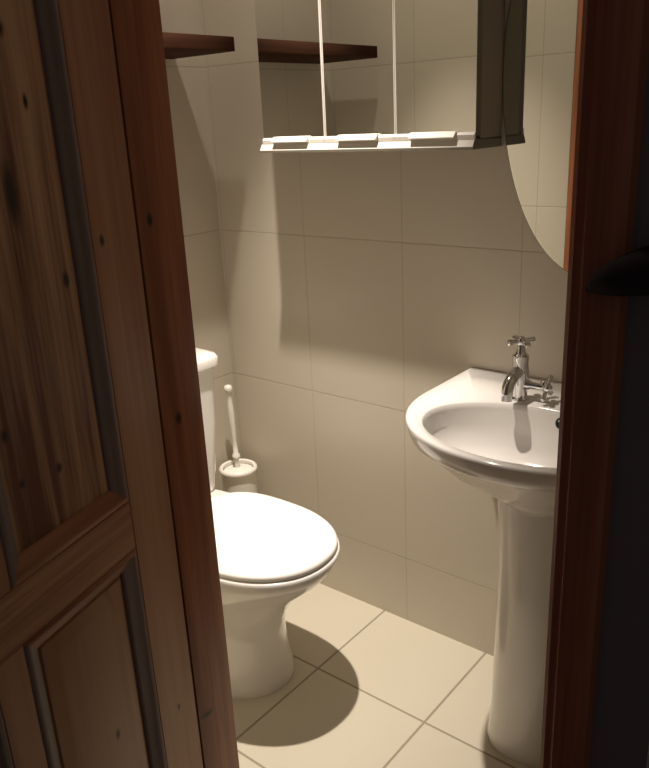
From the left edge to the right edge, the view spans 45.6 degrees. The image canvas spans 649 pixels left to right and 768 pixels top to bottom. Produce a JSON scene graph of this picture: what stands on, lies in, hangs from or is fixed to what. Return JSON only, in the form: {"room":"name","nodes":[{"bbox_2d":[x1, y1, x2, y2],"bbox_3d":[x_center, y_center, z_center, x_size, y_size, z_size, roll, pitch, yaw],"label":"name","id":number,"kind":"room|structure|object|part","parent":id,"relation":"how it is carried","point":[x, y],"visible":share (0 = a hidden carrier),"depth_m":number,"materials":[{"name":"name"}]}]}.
{"room":"hallway","nodes":[
{"label":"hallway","id":0,"kind":"room"},
{"bbox_2d":[159,0,239,490],"bbox_3d":[-0.624,-0.446,1.941,0.100,2.400,0.868,12,24,37],"label":"wall","id":1,"kind":"structure","parent":0,"point":[186,77],"depth_m":2.19,"materials":[{"name":"tile"}]},
{"bbox_2d":[162,32,234,58],"bbox_3d":[-0.501,-0.765,1.734,0.234,0.033,0.608,12,24,37],"label":"wall shelf","id":2,"kind":"object","parent":1,"relation":"attached to","point":[176,45],"visible":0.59,"depth_m":1.82,"materials":[{"name":"brown wood"}]},
{"bbox_2d":[199,0,567,655],"bbox_3d":[0.310,-0.444,1.804,1.720,2.400,0.100,12,24,37],"label":"wall","id":3,"kind":"structure","parent":0,"point":[358,284],"depth_m":2.05,"materials":[{"name":"tile"}]},
{"bbox_2d":[254,0,504,152],"bbox_3d":[0.094,-0.834,1.679,0.588,0.622,0.131,12,24,37],"label":"upper cabinet","id":4,"kind":"object","parent":3,"relation":"attached to","point":[336,75],"visible":1,"depth_m":1.65,"materials":[{"name":"grey laminate"}]},
{"bbox_2d":[254,0,323,137],"bbox_3d":[-0.089,-0.868,1.757,0.190,0.584,0.001,12,24,37],"label":"mirror","id":5,"kind":"object","parent":4,"relation":"on","point":[290,33],"depth_m":1.80,"materials":[{"name":"silver metal"}]},
{"bbox_3d":[-0.082,-0.586,1.849,0.110,0.014,0.017,12,24,37],"label":"finger pull","id":6,"kind":"part","parent":4,"relation":"part of","materials":[{"name":"white plastic"}]},
{"bbox_3d":[-0.082,-0.868,1.764,0.194,0.594,0.018,12,24,37],"label":"door","id":7,"kind":"part","parent":4,"relation":"part of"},
{"bbox_3d":[0.073,-0.552,1.729,0.110,0.014,0.017,12,24,37],"label":"finger pull","id":8,"kind":"part","parent":4,"relation":"part of","materials":[{"name":"white plastic"}]},
{"bbox_2d":[321,0,393,135],"bbox_3d":[0.064,-0.835,1.638,0.187,0.584,0.001,12,24,37],"label":"mirror","id":9,"kind":"object","parent":4,"relation":"on","point":[357,36],"depth_m":1.69,"materials":[{"name":"silver metal"}]},
{"bbox_3d":[0.070,-0.835,1.646,0.194,0.594,0.018,12,24,37],"label":"door","id":10,"kind":"part","parent":4,"relation":"part of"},
{"bbox_3d":[0.109,-0.550,1.778,0.588,0.020,0.128,12,24,37],"label":"rail","id":11,"kind":"part","parent":4,"relation":"part of","materials":[{"name":"white plastic"}]},
{"bbox_3d":[0.225,-0.519,1.611,0.110,0.014,0.017,12,24,37],"label":"finger pull","id":12,"kind":"part","parent":4,"relation":"part of","materials":[{"name":"white plastic"}]},
{"bbox_2d":[395,0,477,133],"bbox_3d":[0.217,-0.801,1.519,0.190,0.584,0.001,12,24,37],"label":"mirror","id":13,"kind":"object","parent":4,"relation":"on","point":[436,41],"depth_m":1.57,"materials":[{"name":"silver metal"}]},
{"bbox_3d":[0.222,-0.801,1.528,0.194,0.594,0.018,12,24,37],"label":"door","id":14,"kind":"part","parent":4,"relation":"part of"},
{"bbox_2d":[503,0,582,271],"bbox_3d":[0.534,-0.607,1.476,0.417,0.820,0.006,12,24,37],"label":"oval mirror","id":15,"kind":"object","parent":3,"relation":"attached to","point":[541,62],"visible":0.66,"depth_m":1.57,"materials":[{"name":"silver metal"}]},
{"bbox_2d":[232,583,539,767],"bbox_3d":[0.096,0.859,1.894,1.720,0.100,0.968,12,24,37],"label":"floor","id":16,"kind":"structure","parent":0,"point":[369,686],"depth_m":1.93,"materials":[{"name":"tile"}]},
{"bbox_2d":[219,459,257,492],"bbox_3d":[-0.258,0.433,2.441,0.119,0.382,0.119,12,24,37],"label":"brush holder","id":17,"kind":"object","parent":16,"relation":"on","point":[246,481],"visible":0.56,"depth_m":2.35,"materials":[{"name":"white ceramic"}]},
{"bbox_2d":[224,385,252,472],"bbox_3d":[-0.264,0.300,2.395,0.091,0.619,0.091,12,24,37],"label":"toilet brush","id":18,"kind":"object","parent":17,"relation":"in","point":[238,467],"visible":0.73,"depth_m":2.35,"materials":[{"name":"white plastic"}]},
{"bbox_3d":[-0.274,0.249,2.389,0.026,0.519,0.041,-14,22,-28],"label":"handle","id":19,"kind":"part","parent":18,"relation":"part of","materials":[{"name":"white plastic"}]},
{"bbox_2d":[196,348,339,698],"bbox_3d":[-0.267,0.368,1.974,0.688,0.808,0.402,12,24,37],"label":"toilet","id":20,"kind":"object","parent":16,"relation":"on","point":[272,551],"visible":0.45,"depth_m":1.90,"materials":[{"name":"white ceramic"}]},
{"bbox_3d":[-0.476,-0.030,2.000,0.196,0.039,0.402,12,24,37],"label":"cistern lid","id":21,"kind":"part","parent":20,"relation":"part of","materials":[{"name":"white ceramic"}]},
{"bbox_3d":[-0.182,0.370,1.902,0.457,0.017,0.353,12,24,37],"label":"lid","id":22,"kind":"part","parent":20,"relation":"part of","materials":[{"name":"white plastic"}]},
{"bbox_3d":[-0.178,0.388,1.906,0.460,0.014,0.362,12,24,37],"label":"seat","id":23,"kind":"part","parent":20,"relation":"part of","materials":[{"name":"white plastic"}]},
{"bbox_2d":[405,367,561,765],"bbox_3d":[0.438,0.449,1.649,0.549,0.802,0.460,12,24,37],"label":"washbasin","id":24,"kind":"object","parent":16,"relation":"on","point":[507,451],"visible":0.71,"depth_m":1.62,"materials":[{"name":"white ceramic"}]},
{"bbox_3d":[0.424,0.166,1.552,0.549,0.202,0.460,12,24,37],"label":"bowl","id":25,"kind":"part","parent":24,"relation":"part of","materials":[{"name":"white ceramic"}]},
{"bbox_2d":[501,335,553,401],"bbox_3d":[0.413,-0.024,1.587,0.098,0.137,0.099,12,24,37],"label":"tap","id":26,"kind":"object","parent":24,"relation":"on","point":[516,385],"visible":1,"depth_m":1.59,"materials":[{"name":"silver metal"}]},
{"bbox_3d":[0.388,-0.001,1.597,0.026,0.062,0.068,12,24,37],"label":"spout","id":27,"kind":"part","parent":26,"relation":"part of","materials":[{"name":"silver metal"}]},
{"bbox_3d":[0.408,-0.090,1.598,0.050,0.020,0.050,9,22,31],"label":"cross handle","id":28,"kind":"part","parent":26,"relation":"part of","materials":[{"name":"silver metal"}]},
{"bbox_3d":[0.438,0.004,1.608,0.046,0.022,0.022,12,24,37],"label":"stem","id":29,"kind":"part","parent":26,"relation":"part of","materials":[{"name":"silver metal"}]},
{"bbox_3d":[0.460,0.009,1.591,0.020,0.050,0.050,12,24,37],"label":"cross handle","id":30,"kind":"part","parent":26,"relation":"part of","materials":[{"name":"silver metal"}]},
{"bbox_2d":[589,54,648,767],"bbox_3d":[-0.051,-0.157,1.022,4.400,2.400,0.085,12,24,37],"label":"wall","id":31,"kind":"structure","parent":0,"point":[620,729],"depth_m":0.79,"materials":[{"name":"tile"}]},
{"bbox_2d":[0,0,202,767],"bbox_3d":[-0.406,0.119,0.910,0.038,1.975,0.690,5,20,21],"label":"door","id":32,"kind":"structure","parent":31,"relation":"in","point":[95,667],"depth_m":1.03,"materials":[{"name":"brown wood"}]},
{"bbox_3d":[-0.429,0.652,0.945,0.021,0.587,0.188,5,20,21],"label":"moulding","id":33,"kind":"part","parent":32,"relation":"part of","materials":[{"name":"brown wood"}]},
{"bbox_3d":[-0.381,-0.273,0.895,0.016,1.027,0.244,5,20,21],"label":"panel","id":34,"kind":"part","parent":32,"relation":"part of","materials":[{"name":"brown wood"}]},
{"bbox_3d":[-0.371,-0.272,0.891,0.021,1.027,0.244,5,20,21],"label":"moulding","id":35,"kind":"part","parent":32,"relation":"part of","materials":[{"name":"brown wood"}]},
{"bbox_3d":[-0.398,0.289,0.969,0.036,0.081,0.484,5,20,21],"label":"rail","id":36,"kind":"part","parent":32,"relation":"part of","materials":[{"name":"brown wood"}]},
{"bbox_3d":[-0.337,0.566,1.182,0.022,0.587,0.244,5,20,21],"label":"panel","id":37,"kind":"part","parent":32,"relation":"part of","materials":[{"name":"brown wood"}]},
{"bbox_3d":[-0.330,0.567,1.179,0.021,0.587,0.244,5,20,21],"label":"moulding","id":38,"kind":"part","parent":32,"relation":"part of","materials":[{"name":"brown wood"}]},
{"bbox_2d":[108,0,239,767],"bbox_3d":[-0.241,-0.012,1.241,0.019,2.000,0.085,12,24,37],"label":"trim","id":39,"kind":"structure","parent":31,"relation":"attached to","point":[136,25],"depth_m":1.22,"materials":[{"name":"brown wood"}]},
{"bbox_2d":[540,0,648,767],"bbox_3d":[0.261,0.096,0.780,0.056,2.050,0.018,12,24,37],"label":"trim","id":40,"kind":"structure","parent":31,"relation":"attached to","point":[614,50],"depth_m":0.73,"materials":[{"name":"brown wood"}]},
{"bbox_2d":[586,245,648,296],"bbox_3d":[0.273,-0.099,0.654,0.116,0.064,0.051,12,24,37],"label":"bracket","id":41,"kind":"object","parent":31,"relation":"attached to","point":[627,274],"visible":1,"depth_m":0.65,"materials":[{"name":"metal"}]},
{"bbox_2d":[646,746,648,767],"bbox_3d":[0.637,-0.171,0.962,0.100,2.400,0.868,12,24,37],"label":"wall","id":42,"kind":"structure","parent":0,"point":[647,763],"depth_m":0.84,"materials":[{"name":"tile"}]}
]}

